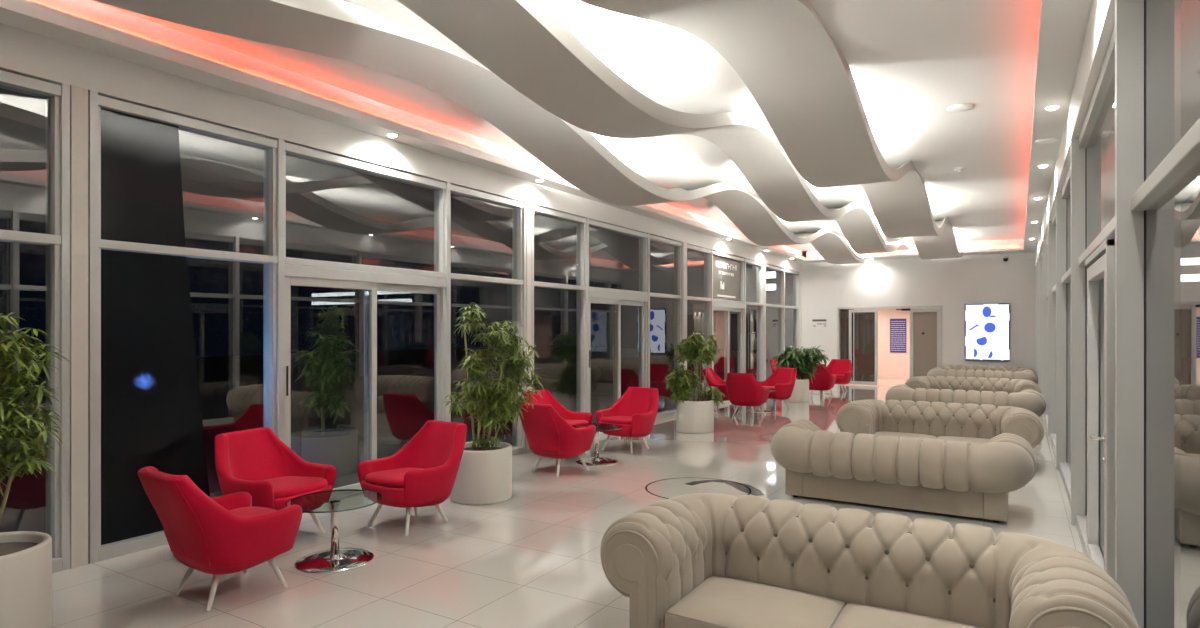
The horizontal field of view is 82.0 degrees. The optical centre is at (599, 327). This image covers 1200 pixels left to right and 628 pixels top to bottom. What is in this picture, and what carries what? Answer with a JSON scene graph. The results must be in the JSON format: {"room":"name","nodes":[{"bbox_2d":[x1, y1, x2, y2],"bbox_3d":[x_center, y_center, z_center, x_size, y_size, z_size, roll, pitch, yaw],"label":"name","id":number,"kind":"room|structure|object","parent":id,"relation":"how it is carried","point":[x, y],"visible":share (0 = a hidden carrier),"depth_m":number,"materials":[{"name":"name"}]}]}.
{"room":"lobby lounge","nodes":[
{"label":"lobby lounge","id":0,"kind":"room"},
{"bbox_2d":[0,23,801,271],"bbox_3d":[-0.265,-1.762,10.216,0.200,0.275,23.600,0,0,31],"label":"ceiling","id":1,"kind":"structure","parent":0,"point":[22,52],"depth_m":5.94,"materials":[{"name":"white paint"}]},
{"bbox_2d":[0,70,61,572],"bbox_3d":[-4.407,-0.001,3.351,0.170,3.222,2.965,0,0,31],"label":"window","id":2,"kind":"structure","parent":1,"relation":"in","point":[51,92],"depth_m":4.58,"materials":[{"name":"grey metal"}]},
{"bbox_2d":[58,83,97,570],"bbox_3d":[-3.582,-0.007,4.707,0.176,3.235,0.210,0,0,31],"label":"column","id":3,"kind":"structure","parent":1,"relation":"attached to","point":[78,105],"depth_m":4.65,"materials":[{"name":"grey metal"}]},
{"bbox_2d":[98,95,276,560],"bbox_3d":[-3.179,-0.001,5.378,0.170,3.222,1.355,0,0,31],"label":"window","id":4,"kind":"structure","parent":1,"relation":"in","point":[269,259],"depth_m":5.37,"materials":[{"name":"grey metal"}]},
{"bbox_2d":[101,108,209,544],"bbox_3d":[-3.295,-0.010,5.159,0.004,3.060,0.790,0,0,31],"label":"screen","id":5,"kind":"object","parent":4,"relation":"attached to","point":[151,412],"visible":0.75,"depth_m":5.06,"materials":[{"name":"black glass"}]},
{"bbox_2d":[275,139,284,442],"bbox_3d":[-2.812,-0.007,5.983,0.170,3.235,0.060,0,0,31],"label":"trim","id":6,"kind":"structure","parent":1,"relation":"attached to","point":[280,151],"depth_m":5.93,"materials":[{"name":"grey metal"}]},
{"bbox_2d":[285,142,446,503],"bbox_3d":[-2.284,-0.001,6.855,0.170,3.222,1.980,0,0,31],"label":"door","id":7,"kind":"structure","parent":1,"relation":"in","point":[371,279],"depth_m":6.81,"materials":[{"name":"grey metal"}]},
{"bbox_2d":[386,133,398,137],"bbox_3d":[-2.046,-1.889,6.793,0.124,0.021,0.124,0,0,31],"label":"recessed light","id":8,"kind":"object","parent":1,"relation":"attached to","point":[392,135],"visible":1,"depth_m":6.77,"materials":[{"name":"white ceramic"}]},
{"bbox_2d":[0,0,809,262],"bbox_3d":[-0.150,-2.045,10.146,0.470,0.290,23.600,0,0,31],"label":"trim","id":9,"kind":"structure","parent":1,"relation":"attached to","point":[88,24],"depth_m":5.70,"materials":[{"name":"white paint"}]},
{"bbox_2d":[444,182,450,421],"bbox_3d":[-1.755,-0.007,7.728,0.170,3.235,0.060,0,0,31],"label":"trim","id":10,"kind":"structure","parent":1,"relation":"attached to","point":[448,184],"depth_m":7.68,"materials":[{"name":"grey metal"}]},
{"bbox_2d":[451,184,523,455],"bbox_3d":[-1.392,-0.001,8.326,0.170,3.222,1.340,0,0,31],"label":"window","id":11,"kind":"structure","parent":1,"relation":"in","point":[516,281],"depth_m":8.85,"materials":[{"name":"grey metal"}]},
{"bbox_2d":[522,201,533,452],"bbox_3d":[-0.988,-0.007,8.988,0.176,3.235,0.210,0,0,31],"label":"trim","id":12,"kind":"structure","parent":1,"relation":"attached to","point":[528,208],"depth_m":8.90,"materials":[{"name":"grey metal"}]},
{"bbox_2d":[534,205,585,411],"bbox_3d":[-0.600,-0.001,9.635,0.170,3.222,1.300,0,0,31],"label":"window","id":13,"kind":"structure","parent":1,"relation":"in","point":[580,287],"depth_m":10.15,"materials":[{"name":"grey metal"}]},
{"bbox_2d":[585,218,588,412],"bbox_3d":[-0.247,-0.007,10.216,0.170,3.235,0.060,0,0,31],"label":"trim","id":14,"kind":"structure","parent":1,"relation":"attached to","point":[587,219],"depth_m":10.16,"materials":[{"name":"grey metal"}]},
{"bbox_2d":[589,219,647,433],"bbox_3d":[0.263,-0.001,11.059,0.170,3.222,1.910,0,0,31],"label":"door","id":15,"kind":"structure","parent":1,"relation":"in","point":[617,297],"depth_m":11.04,"materials":[{"name":"grey metal"}]},
{"bbox_2d":[646,233,649,387],"bbox_3d":[0.773,-0.007,11.901,0.170,3.235,0.060,0,0,31],"label":"trim","id":16,"kind":"structure","parent":1,"relation":"attached to","point":[648,238],"depth_m":11.84,"materials":[{"name":"grey metal"}]},
{"bbox_2d":[650,235,681,419],"bbox_3d":[1.139,-0.001,12.504,0.170,3.222,1.350,0,0,31],"label":"window","id":17,"kind":"structure","parent":1,"relation":"in","point":[677,296],"depth_m":13.04,"materials":[{"name":"grey metal"}]},
{"bbox_2d":[681,242,686,370],"bbox_3d":[1.546,-0.007,13.170,0.176,3.235,0.210,0,0,31],"label":"trim","id":18,"kind":"structure","parent":1,"relation":"attached to","point":[684,245],"depth_m":13.10,"materials":[{"name":"grey metal"}]},
{"bbox_2d":[687,244,710,394],"bbox_3d":[1.921,-0.001,13.796,0.170,3.222,1.250,0,0,31],"label":"window","id":19,"kind":"structure","parent":1,"relation":"in","point":[707,253],"depth_m":14.30,"materials":[{"name":"grey metal"}]},
{"bbox_2d":[711,250,712,368],"bbox_3d":[2.260,-0.007,14.356,0.170,3.235,0.060,0,0,31],"label":"trim","id":20,"kind":"structure","parent":1,"relation":"attached to","point":[711,250],"depth_m":14.31,"materials":[{"name":"grey metal"}]},
{"bbox_2d":[713,251,744,403],"bbox_3d":[2.786,-0.001,15.224,0.170,3.222,1.970,0,0,31],"label":"door","id":21,"kind":"structure","parent":1,"relation":"in","point":[738,306],"depth_m":15.38,"materials":[{"name":"grey metal"}]},
{"bbox_2d":[713,256,739,299],"bbox_3d":[2.791,-1.080,15.192,0.015,0.880,1.680,0,0,31],"label":"window pane","id":22,"kind":"object","parent":21,"relation":"attached to","point":[726,272],"visible":1,"depth_m":15.16,"materials":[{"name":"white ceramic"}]},
{"bbox_2d":[744,258,745,372],"bbox_3d":[3.312,-0.007,16.092,0.170,3.235,0.060,0,0,31],"label":"trim","id":23,"kind":"structure","parent":1,"relation":"attached to","point":[744,258],"depth_m":16.04,"materials":[{"name":"grey metal"}]},
{"bbox_2d":[746,259,762,381],"bbox_3d":[3.662,-0.001,16.670,0.170,3.222,1.290,0,0,31],"label":"window","id":24,"kind":"structure","parent":1,"relation":"in","point":[758,304],"depth_m":17.20,"materials":[{"name":"grey metal"}]},
{"bbox_2d":[762,263,765,380],"bbox_3d":[4.053,-0.007,17.310,0.176,3.235,0.210,0,0,31],"label":"trim","id":25,"kind":"structure","parent":1,"relation":"attached to","point":[764,264],"depth_m":17.23,"materials":[{"name":"grey metal"}]},
{"bbox_2d":[766,264,783,354],"bbox_3d":[4.517,-0.001,18.081,0.170,3.222,1.590,0,0,31],"label":"window","id":26,"kind":"structure","parent":1,"relation":"in","point":[780,306],"depth_m":18.73,"materials":[{"name":"grey metal"}]},
{"bbox_2d":[783,268,784,353],"bbox_3d":[4.944,-0.007,18.787,0.170,3.235,0.060,0,0,31],"label":"trim","id":27,"kind":"structure","parent":1,"relation":"attached to","point":[783,268],"depth_m":18.73,"materials":[{"name":"grey metal"}]},
{"bbox_2d":[785,269,798,350],"bbox_3d":[5.325,-0.001,19.415,0.170,3.222,1.410,0,0,31],"label":"window","id":28,"kind":"structure","parent":1,"relation":"in","point":[794,307],"depth_m":19.98,"materials":[{"name":"grey metal"}]},
{"bbox_2d":[798,272,799,350],"bbox_3d":[5.706,-0.007,20.044,0.170,3.235,0.060,0,0,31],"label":"trim","id":29,"kind":"structure","parent":1,"relation":"attached to","point":[799,272],"depth_m":20.01,"materials":[{"name":"grey metal"}]},
{"bbox_2d":[800,272,801,351],"bbox_3d":[5.792,-0.007,20.185,0.170,3.235,0.270,0,0,31],"label":"trim","id":30,"kind":"structure","parent":1,"relation":"attached to","point":[800,272],"depth_m":20.15,"materials":[{"name":"white paint"}]},
{"bbox_2d":[91,0,1040,252],"bbox_3d":[2.319,-2.290,8.650,6.243,0.200,23.600,0,0,31],"label":"ceiling","id":31,"kind":"structure","parent":0,"point":[909,61],"depth_m":6.23,"materials":[{"name":"white paint"}]},
{"bbox_2d":[94,0,863,263],"bbox_3d":[0.638,-1.908,9.026,0.875,0.556,23.310,0,0,32],"label":"ceiling baffle","id":32,"kind":"object","parent":31,"relation":"attached to","point":[338,29],"visible":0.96,"depth_m":6.09,"materials":[{"name":"grey paint"}]},
{"bbox_2d":[397,0,909,253],"bbox_3d":[1.815,-1.913,8.313,0.650,0.546,23.300,0,0,31],"label":"ceiling baffle","id":33,"kind":"object","parent":31,"relation":"attached to","point":[521,42],"visible":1,"depth_m":5.06,"materials":[{"name":"grey paint"}]},
{"bbox_2d":[578,0,962,259],"bbox_3d":[2.949,-1.908,7.976,0.820,0.556,22.700,0,0,31],"label":"ceiling baffle","id":34,"kind":"object","parent":31,"relation":"attached to","point":[805,88],"visible":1,"depth_m":6.03,"materials":[{"name":"grey paint"}]},
{"bbox_2d":[947,103,972,111],"bbox_3d":[3.571,-2.178,6.840,0.230,0.024,0.230,0,0,31],"label":"ceiling light","id":35,"kind":"object","parent":31,"relation":"attached to","point":[964,106],"visible":1,"depth_m":6.79,"materials":[{"name":"white plastic"}]},
{"bbox_2d":[954,167,965,171],"bbox_3d":[4.926,-2.163,9.444,0.150,0.055,0.150,0,0,31],"label":"smoke detector","id":36,"kind":"object","parent":31,"relation":"attached to","point":[959,169],"visible":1,"depth_m":9.42,"materials":[{"name":"white plastic"}]},
{"bbox_2d":[51,379,1083,627],"bbox_3d":[3.086,1.709,9.881,6.280,0.202,26.900,0,0,31],"label":"floor","id":37,"kind":"structure","parent":0,"point":[531,558],"depth_m":5.04,"materials":[{"name":"tile"}]},
{"bbox_2d":[0,312,71,627],"bbox_3d":[-3.137,0.764,3.509,0.686,1.692,0.623,0,0,29],"label":"potted plant","id":38,"kind":"object","parent":37,"relation":"on","point":[25,556],"visible":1,"depth_m":3.53,"materials":[{"name":"green plant"}]},
{"bbox_2d":[137,466,301,610],"bbox_3d":[-2.296,1.212,4.186,0.734,0.800,0.779,0,0,34],"label":"tub chair","id":39,"kind":"object","parent":37,"relation":"on","point":[224,534],"visible":1,"depth_m":3.95,"materials":[{"name":"red fabric"}]},
{"bbox_2d":[229,507,277,516],"bbox_3d":[-2.247,1.219,4.258,0.586,0.092,0.562,0,0,34],"label":"seat cushion","id":40,"kind":"object","parent":39,"relation":"on","point":[240,511],"depth_m":4.44,"materials":[{"name":"red fabric"}]},
{"bbox_2d":[214,427,335,533],"bbox_3d":[-2.517,1.212,5.319,0.779,0.800,0.735,0,0,25],"label":"tub chair","id":41,"kind":"object","parent":37,"relation":"on","point":[256,462],"visible":0.77,"depth_m":5.34,"materials":[{"name":"red fabric"}]},
{"bbox_2d":[266,476,327,498],"bbox_3d":[-2.438,1.219,5.282,0.562,0.092,0.586,0,0,25],"label":"seat cushion","id":42,"kind":"object","parent":41,"relation":"on","point":[284,487],"depth_m":5.21,"materials":[{"name":"red fabric"}]},
{"bbox_2d":[286,489,381,573],"bbox_3d":[-1.831,1.398,4.769,0.623,0.424,0.623,0,0,31],"label":"glass table","id":43,"kind":"object","parent":37,"relation":"on","point":[336,559],"visible":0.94,"depth_m":4.74,"materials":[{"name":"grey"}]},
{"bbox_2d":[357,420,466,536],"bbox_3d":[-1.523,1.212,5.691,0.734,0.800,0.779,0,0,36],"label":"tub chair","id":44,"kind":"object","parent":37,"relation":"on","point":[423,473],"visible":1,"depth_m":5.60,"materials":[{"name":"red fabric"}]},
{"bbox_2d":[365,468,421,487],"bbox_3d":[-1.573,1.219,5.620,0.586,0.092,0.562,0,0,36],"label":"seat cushion","id":45,"kind":"object","parent":44,"relation":"on","point":[374,477],"depth_m":5.45,"materials":[{"name":"red fabric"}]},
{"bbox_2d":[442,302,545,504],"bbox_3d":[-1.009,0.684,6.575,1.022,1.852,0.624,0,0,0],"label":"potted plant","id":46,"kind":"object","parent":37,"relation":"on","point":[484,475],"visible":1,"depth_m":6.46,"materials":[{"name":"green plant"}]},
{"bbox_2d":[519,402,595,476],"bbox_3d":[-0.495,1.212,7.726,0.735,0.800,0.779,0,0,39],"label":"tub chair","id":47,"kind":"object","parent":37,"relation":"on","point":[547,433],"visible":0.99,"depth_m":7.48,"materials":[{"name":"red fabric"}]},
{"bbox_2d":[524,389,592,459],"bbox_3d":[-0.543,1.212,8.771,0.779,0.800,0.734,0,0,32],"label":"tub chair","id":48,"kind":"object","parent":37,"relation":"on","point":[573,418],"visible":0.26,"depth_m":8.98,"materials":[{"name":"red fabric"}]},
{"bbox_2d":[566,420,587,425],"bbox_3d":[-0.469,1.219,8.725,0.562,0.092,0.586,0,0,32],"label":"seat cushion","id":49,"kind":"object","parent":48,"relation":"on","point":[572,422],"depth_m":8.66,"materials":[{"name":"red fabric"}]},
{"bbox_2d":[573,423,622,465],"bbox_3d":[-0.040,1.398,8.290,0.623,0.424,0.623,0,0,31],"label":"glass table","id":50,"kind":"object","parent":37,"relation":"on","point":[596,460],"visible":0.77,"depth_m":8.27,"materials":[{"name":"silver metal"}]},
{"bbox_2d":[595,387,658,453],"bbox_3d":[0.386,1.212,9.177,0.734,0.800,0.779,0,0,37],"label":"tub chair","id":51,"kind":"object","parent":37,"relation":"on","point":[636,410],"visible":0.93,"depth_m":9.15,"materials":[{"name":"red fabric"}]},
{"bbox_2d":[600,416,631,424],"bbox_3d":[0.333,1.219,9.107,0.586,0.092,0.562,0,0,37],"label":"seat cushion","id":52,"kind":"object","parent":51,"relation":"on","point":[618,420],"depth_m":8.93,"materials":[{"name":"red fabric"}]},
{"bbox_2d":[663,333,726,433],"bbox_3d":[1.490,0.843,10.773,0.982,1.533,0.772,0,0,-20],"label":"potted plant","id":53,"kind":"object","parent":37,"relation":"on","point":[694,415],"visible":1,"depth_m":10.64,"materials":[{"name":"green plant"}]},
{"bbox_2d":[687,303,716,397],"bbox_3d":[2.111,0.540,14.563,0.240,2.100,1.304,0,0,31],"label":"display rack","id":54,"kind":"object","parent":37,"relation":"on","point":[691,308],"visible":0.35,"depth_m":14.19,"materials":[{"name":"grey"}]},
{"bbox_2d":[693,312,697,331],"bbox_3d":[1.969,-0.128,14.271,0.124,0.415,0.124,0,0,31],"label":"bottle","id":55,"kind":"object","parent":54,"relation":"on","point":[695,317],"visible":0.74,"depth_m":14.21,"materials":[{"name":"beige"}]},
{"bbox_2d":[698,312,701,331],"bbox_3d":[2.081,-0.128,14.456,0.124,0.415,0.124,0,0,31],"label":"bottle","id":56,"kind":"object","parent":54,"relation":"on","point":[699,316],"visible":0.66,"depth_m":14.40,"materials":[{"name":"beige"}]},
{"bbox_2d":[698,362,701,376],"bbox_3d":[2.081,0.812,14.456,0.124,0.415,0.124,0,0,31],"label":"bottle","id":57,"kind":"object","parent":54,"relation":"on","point":[701,362],"visible":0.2,"depth_m":14.40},
{"bbox_2d":[702,313,703,331],"bbox_3d":[2.193,-0.128,14.640,0.124,0.415,0.124,0,0,31],"label":"bottle","id":58,"kind":"object","parent":54,"relation":"on","point":[702,313],"visible":0.3,"depth_m":14.58,"materials":[{"name":"beige"}]},
{"bbox_2d":[703,368,739,410],"bbox_3d":[2.459,1.212,13.725,0.779,0.800,0.734,0,0,23],"label":"tub chair","id":59,"kind":"object","parent":37,"relation":"on","point":[712,378],"visible":0.34,"depth_m":13.54,"materials":[{"name":"red fabric"}]},
{"bbox_2d":[726,372,769,416],"bbox_3d":[2.712,1.212,12.740,0.734,0.800,0.779,0,0,33],"label":"tub chair","id":60,"kind":"object","parent":37,"relation":"on","point":[743,389],"visible":1,"depth_m":12.50,"materials":[{"name":"red fabric"}]},
{"bbox_2d":[746,307,766,378],"bbox_3d":[3.925,0.540,17.557,0.240,2.100,1.304,0,0,31],"label":"display rack","id":61,"kind":"object","parent":37,"relation":"on","point":[750,311],"visible":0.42,"depth_m":16.98,"materials":[{"name":"grey metal"}]},
{"bbox_2d":[751,353,753,368],"bbox_3d":[3.783,0.812,17.264,0.124,0.415,0.124,0,0,31],"label":"bottle","id":62,"kind":"object","parent":61,"relation":"on","point":[752,358],"visible":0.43,"depth_m":17.20,"materials":[{"name":"beige"}]},
{"bbox_2d":[751,334,753,349],"bbox_3d":[3.783,0.343,17.264,0.124,0.415,0.124,0,0,31],"label":"bottle","id":63,"kind":"object","parent":61,"relation":"on","point":[752,339],"visible":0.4,"depth_m":17.21,"materials":[{"name":"beige"}]},
{"bbox_2d":[751,315,753,330],"bbox_3d":[3.783,-0.128,17.264,0.124,0.415,0.124,0,0,31],"label":"bottle","id":64,"kind":"object","parent":61,"relation":"on","point":[752,320],"visible":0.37,"depth_m":17.21,"materials":[{"name":"beige"}]},
{"bbox_2d":[746,389,775,412],"bbox_3d":[3.094,1.398,13.348,0.623,0.424,0.623,0,0,31],"label":"glass table","id":65,"kind":"object","parent":37,"relation":"on","point":[758,410],"visible":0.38,"depth_m":13.28,"materials":[{"name":"silver metal"}]},
{"bbox_2d":[757,367,796,409],"bbox_3d":[3.547,1.212,13.921,0.779,0.800,0.734,0,0,-34],"label":"tub chair","id":66,"kind":"object","parent":37,"relation":"on","point":[783,379],"visible":0.73,"depth_m":13.86,"materials":[{"name":"red fabric"}]},
{"bbox_2d":[770,359,797,377],"bbox_3d":[4.766,1.212,17.600,0.734,0.800,0.779,0,0,-31],"label":"tub chair","id":67,"kind":"object","parent":37,"relation":"on","point":[771,361],"visible":0.08,"depth_m":17.68,"materials":[{"name":"red fabric"}]},
{"bbox_2d":[772,345,829,401],"bbox_3d":[4.413,0.992,15.225,1.274,1.236,0.770,0,0,-7],"label":"potted plant","id":68,"kind":"object","parent":37,"relation":"on","point":[803,362],"visible":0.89,"depth_m":15.04,"materials":[{"name":"green plant"}]},
{"bbox_2d":[804,364,835,398],"bbox_3d":[5.040,1.212,15.947,0.734,0.800,0.779,0,0,33],"label":"tub chair","id":69,"kind":"object","parent":37,"relation":"on","point":[824,380],"visible":0.64,"depth_m":15.68,"materials":[{"name":"red fabric"}]},
{"bbox_2d":[810,391,831,394],"bbox_3d":[5.414,1.398,16.889,0.623,0.424,0.623,0,0,31],"label":"glass table","id":70,"kind":"object","parent":37,"relation":"on","point":[820,392],"visible":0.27,"depth_m":16.77,"materials":[{"name":"glass"}]},
{"bbox_2d":[826,359,852,391],"bbox_3d":[6.054,1.212,17.610,0.734,0.800,0.779,0,0,35],"label":"tub chair","id":71,"kind":"object","parent":37,"relation":"on","point":[842,368],"visible":0.68,"depth_m":17.71,"materials":[{"name":"red fabric"}]},
{"bbox_2d":[600,493,1138,627],"bbox_3d":[1.176,1.278,3.350,2.239,0.664,0.990,0,0,31],"label":"sofa","id":72,"kind":"object","parent":37,"relation":"on","point":[696,560],"visible":1,"depth_m":3.35,"materials":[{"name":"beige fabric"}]},
{"bbox_2d":[665,576,844,627],"bbox_3d":[0.765,1.387,3.370,0.716,0.116,0.582,0,0,31],"label":"seat cushion","id":73,"kind":"object","parent":72,"relation":"on","point":[707,601],"depth_m":3.33,"materials":[{"name":"beige fabric"}]},
{"bbox_2d":[833,604,981,627],"bbox_3d":[1.384,1.387,2.995,0.716,0.116,0.582,0,0,31],"label":"seat cushion","id":74,"kind":"object","parent":72,"relation":"on","point":[846,615],"depth_m":3.18,"materials":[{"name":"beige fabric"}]},
{"bbox_2d":[771,419,1036,522],"bbox_3d":[2.684,1.278,6.331,2.239,0.664,0.990,0,0,31],"label":"sofa","id":75,"kind":"object","parent":37,"relation":"on","point":[952,477],"visible":1,"depth_m":5.92,"materials":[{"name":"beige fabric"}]},
{"bbox_2d":[836,399,1043,447],"bbox_3d":[4.186,1.278,8.589,2.239,0.664,0.990,0,0,31],"label":"sofa","id":76,"kind":"object","parent":37,"relation":"on","point":[970,423],"visible":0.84,"depth_m":8.61,"materials":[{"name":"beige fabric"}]},
{"bbox_2d":[873,432,936,440],"bbox_3d":[3.775,1.387,8.609,0.716,0.116,0.582,0,0,31],"label":"seat cushion","id":77,"kind":"object","parent":76,"relation":"on","point":[921,435],"depth_m":8.62,"materials":[{"name":"beige fabric"}]},
{"bbox_2d":[936,436,988,445],"bbox_3d":[4.394,1.387,8.234,0.716,0.116,0.582,0,0,31],"label":"seat cushion","id":78,"kind":"object","parent":76,"relation":"on","point":[970,439],"depth_m":8.30,"materials":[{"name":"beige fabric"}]},
{"bbox_2d":[885,384,1045,416],"bbox_3d":[5.664,1.278,10.816,2.239,0.664,0.990,0,0,31],"label":"sofa","id":79,"kind":"object","parent":37,"relation":"on","point":[1029,399],"visible":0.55,"depth_m":10.37,"materials":[{"name":"beige fabric"}]},
{"bbox_2d":[905,376,1040,394],"bbox_3d":[7.022,1.278,13.068,2.239,0.664,0.990,0,0,31],"label":"sofa","id":80,"kind":"object","parent":37,"relation":"on","point":[981,384],"visible":0.42,"depth_m":13.11,"materials":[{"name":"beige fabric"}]},
{"bbox_2d":[927,367,1037,383],"bbox_3d":[8.690,1.278,15.764,2.239,0.664,0.990,0,0,31],"label":"sofa","id":81,"kind":"object","parent":37,"relation":"on","point":[1025,374],"visible":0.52,"depth_m":15.35,"materials":[{"name":"beige fabric"}]},
{"bbox_2d":[936,365,1036,374],"bbox_3d":[9.586,1.278,17.243,2.239,0.664,0.990,0,0,31],"label":"sofa","id":82,"kind":"object","parent":37,"relation":"on","point":[984,368],"visible":0.29,"depth_m":17.32,"materials":[{"name":"beige fabric"}]},
{"bbox_2d":[854,308,910,379],"bbox_3d":[9.499,0.260,21.663,4.600,2.700,0.100,0,0,31],"label":"wall","id":83,"kind":"structure","parent":0,"point":[891,365],"depth_m":21.80,"materials":[{"name":"beige"}]},
{"bbox_2d":[890,319,905,352],"bbox_3d":[9.364,0.240,21.671,0.470,1.060,0.022,0,0,31],"label":"notice board","id":84,"kind":"object","parent":83,"relation":"attached to","point":[897,326],"visible":1,"depth_m":21.66,"materials":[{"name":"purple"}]},
{"bbox_2d":[802,252,1035,371],"bbox_3d":[8.506,-0.390,18.815,6.293,4.000,0.200,0,0,31],"label":"wall","id":85,"kind":"structure","parent":0,"point":[951,283],"depth_m":18.34,"materials":[{"name":"white paint"}]},
{"bbox_2d":[809,315,829,330],"bbox_3d":[6.357,-0.140,19.989,0.600,0.460,0.016,0,0,31],"label":"wall sign","id":86,"kind":"object","parent":85,"relation":"attached to","point":[816,322],"visible":1,"depth_m":19.98,"materials":[{"name":"white paint"}]},
{"bbox_2d":[837,305,941,384],"bbox_3d":[7.983,0.505,19.103,2.700,2.210,0.250,0,0,31],"label":"door","id":87,"kind":"structure","parent":85,"relation":"in","point":[857,330],"depth_m":19.23,"materials":[{"name":"grey metal"}]},
{"bbox_2d":[805,239,1023,262],"bbox_3d":[8.238,-2.045,18.452,5.270,0.290,0.700,0,0,31],"label":"trim","id":88,"kind":"structure","parent":85,"relation":"attached to","point":[1011,245],"depth_m":17.57,"materials":[{"name":"white paint"}]},
{"bbox_2d":[965,303,1009,360],"bbox_3d":[9.970,0.105,17.770,1.020,1.470,0.062,0,0,31],"label":"wall screen","id":89,"kind":"object","parent":85,"relation":"attached to","point":[987,326],"visible":1,"depth_m":17.74,"materials":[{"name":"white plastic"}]},
{"bbox_2d":[1035,0,1114,265],"bbox_3d":[4.882,-1.725,7.098,0.250,0.350,23.600,0,0,31],"label":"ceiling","id":90,"kind":"structure","parent":0,"point":[1101,23],"depth_m":4.74,"materials":[{"name":"white paint"}]},
{"bbox_2d":[1036,263,1038,384],"bbox_3d":[10.481,0.030,16.371,0.219,3.160,0.077,0,0,31],"label":"trim","id":91,"kind":"structure","parent":90,"relation":"attached to","point":[1037,264],"depth_m":16.39,"materials":[{"name":"grey metal"}]},
{"bbox_2d":[1039,253,1042,395],"bbox_3d":[9.186,0.030,14.232,0.219,3.160,0.077,0,0,31],"label":"trim","id":92,"kind":"structure","parent":90,"relation":"attached to","point":[1040,254],"depth_m":14.24,"materials":[{"name":"grey metal"}]},
{"bbox_2d":[1043,240,1047,419],"bbox_3d":[7.891,0.030,12.094,0.219,3.160,0.077,0,0,31],"label":"trim","id":93,"kind":"structure","parent":90,"relation":"attached to","point":[1045,247],"depth_m":12.10,"materials":[{"name":"grey metal"}]},
{"bbox_2d":[1045,236,1047,428],"bbox_3d":[7.247,0.030,11.022,0.169,3.160,2.435,0,0,31],"label":"window","id":94,"kind":"structure","parent":90,"relation":"in","point":[1046,416],"depth_m":11.65,"materials":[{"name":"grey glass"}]},
{"bbox_2d":[1035,137,1058,143],"bbox_3d":[4.514,-1.888,6.969,0.200,0.024,0.200,0,0,31],"label":"speaker","id":95,"kind":"object","parent":90,"relation":"attached to","point":[1048,140],"visible":1,"depth_m":6.93},
{"bbox_2d":[1043,105,1059,110],"bbox_3d":[3.893,-1.889,5.943,0.124,0.021,0.124,0,0,31],"label":"recessed light","id":96,"kind":"object","parent":90,"relation":"attached to","point":[1053,107],"visible":1,"depth_m":5.92,"materials":[{"name":"white ceramic"}]},
{"bbox_2d":[1048,221,1055,438],"bbox_3d":[6.595,0.030,9.956,0.219,3.160,0.077,0,0,31],"label":"trim","id":97,"kind":"structure","parent":90,"relation":"attached to","point":[1051,230],"depth_m":9.96,"materials":[{"name":"grey metal"}]},
{"bbox_2d":[1051,211,1055,455],"bbox_3d":[5.952,0.030,8.884,0.169,3.160,2.435,0,0,31],"label":"window","id":98,"kind":"structure","parent":90,"relation":"in","point":[1053,435],"depth_m":9.46,"materials":[{"name":"grey metal"}]},
{"bbox_2d":[1024,0,1092,252],"bbox_3d":[4.774,-2.045,7.163,0.503,0.290,23.600,0,0,31],"label":"trim","id":99,"kind":"structure","parent":90,"relation":"attached to","point":[1063,24],"depth_m":5.43,"materials":[{"name":"white paint"}]},
{"bbox_2d":[1056,191,1066,469],"bbox_3d":[5.300,0.030,7.818,0.219,3.160,0.077,0,0,31],"label":"trim","id":100,"kind":"structure","parent":90,"relation":"attached to","point":[1061,204],"depth_m":7.82,"materials":[{"name":"grey metal"}]},
{"bbox_2d":[1060,164,1070,506],"bbox_3d":[4.638,0.030,6.716,0.169,3.160,2.505,0,0,31],"label":"window","id":101,"kind":"structure","parent":90,"relation":"in","point":[1065,468],"depth_m":7.39,"materials":[{"name":"grey metal"}]},
{"bbox_2d":[1071,138,1085,524],"bbox_3d":[3.968,0.030,5.620,0.219,3.160,0.077,0,0,31],"label":"trim","id":102,"kind":"structure","parent":90,"relation":"attached to","point":[1078,156],"depth_m":5.63,"materials":[{"name":"grey metal"}]},
{"bbox_2d":[1076,26,1114,580],"bbox_3d":[3.162,0.030,4.331,0.223,3.160,2.975,0,0,31],"label":"window","id":103,"kind":"structure","parent":90,"relation":"in","point":[1096,529],"depth_m":4.51,"materials":[{"name":"grey metal"}]},
{"bbox_2d":[1115,0,1144,627],"bbox_3d":[2.393,0.030,3.019,0.219,3.160,0.077,0,0,31],"label":"column","id":104,"kind":"structure","parent":90,"relation":"attached to","point":[1129,14],"depth_m":3.02,"materials":[{"name":"grey metal"}]},
{"bbox_2d":[1131,0,1199,627],"bbox_3d":[1.726,0.030,1.909,0.169,3.160,2.525,0,0,31],"label":"window","id":105,"kind":"structure","parent":90,"relation":"in","point":[1169,195],"depth_m":2.45,"materials":[{"name":"grey glass"}]},
{"label":"outside","id":106,"kind":"structure","parent":0,"visible":0},
{"bbox_2d":[0,346,777,532],"bbox_3d":[-11.737,1.760,24.648,34.380,0.200,70.000,0,0,31],"label":"ground","id":107,"kind":"structure","parent":106,"point":[231,388],"depth_m":17.23,"materials":[{"name":"grey"}]},
{"bbox_2d":[291,331,362,487],"bbox_3d":[-2.773,0.845,6.953,0.702,1.631,0.679,0,0,-28],"label":"potted plant","id":108,"kind":"object","parent":107,"relation":"on","point":[337,447],"visible":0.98,"depth_m":6.84,"materials":[{"name":"green plant"}]},
{"bbox_2d":[766,272,775,377],"bbox_3d":[5.546,-0.130,22.830,0.530,3.580,0.300,0,0,31],"label":"lamp stand","id":109,"kind":"object","parent":107,"relation":"on","point":[768,274],"visible":0.3,"depth_m":22.75,"materials":[{"name":"plastic"}]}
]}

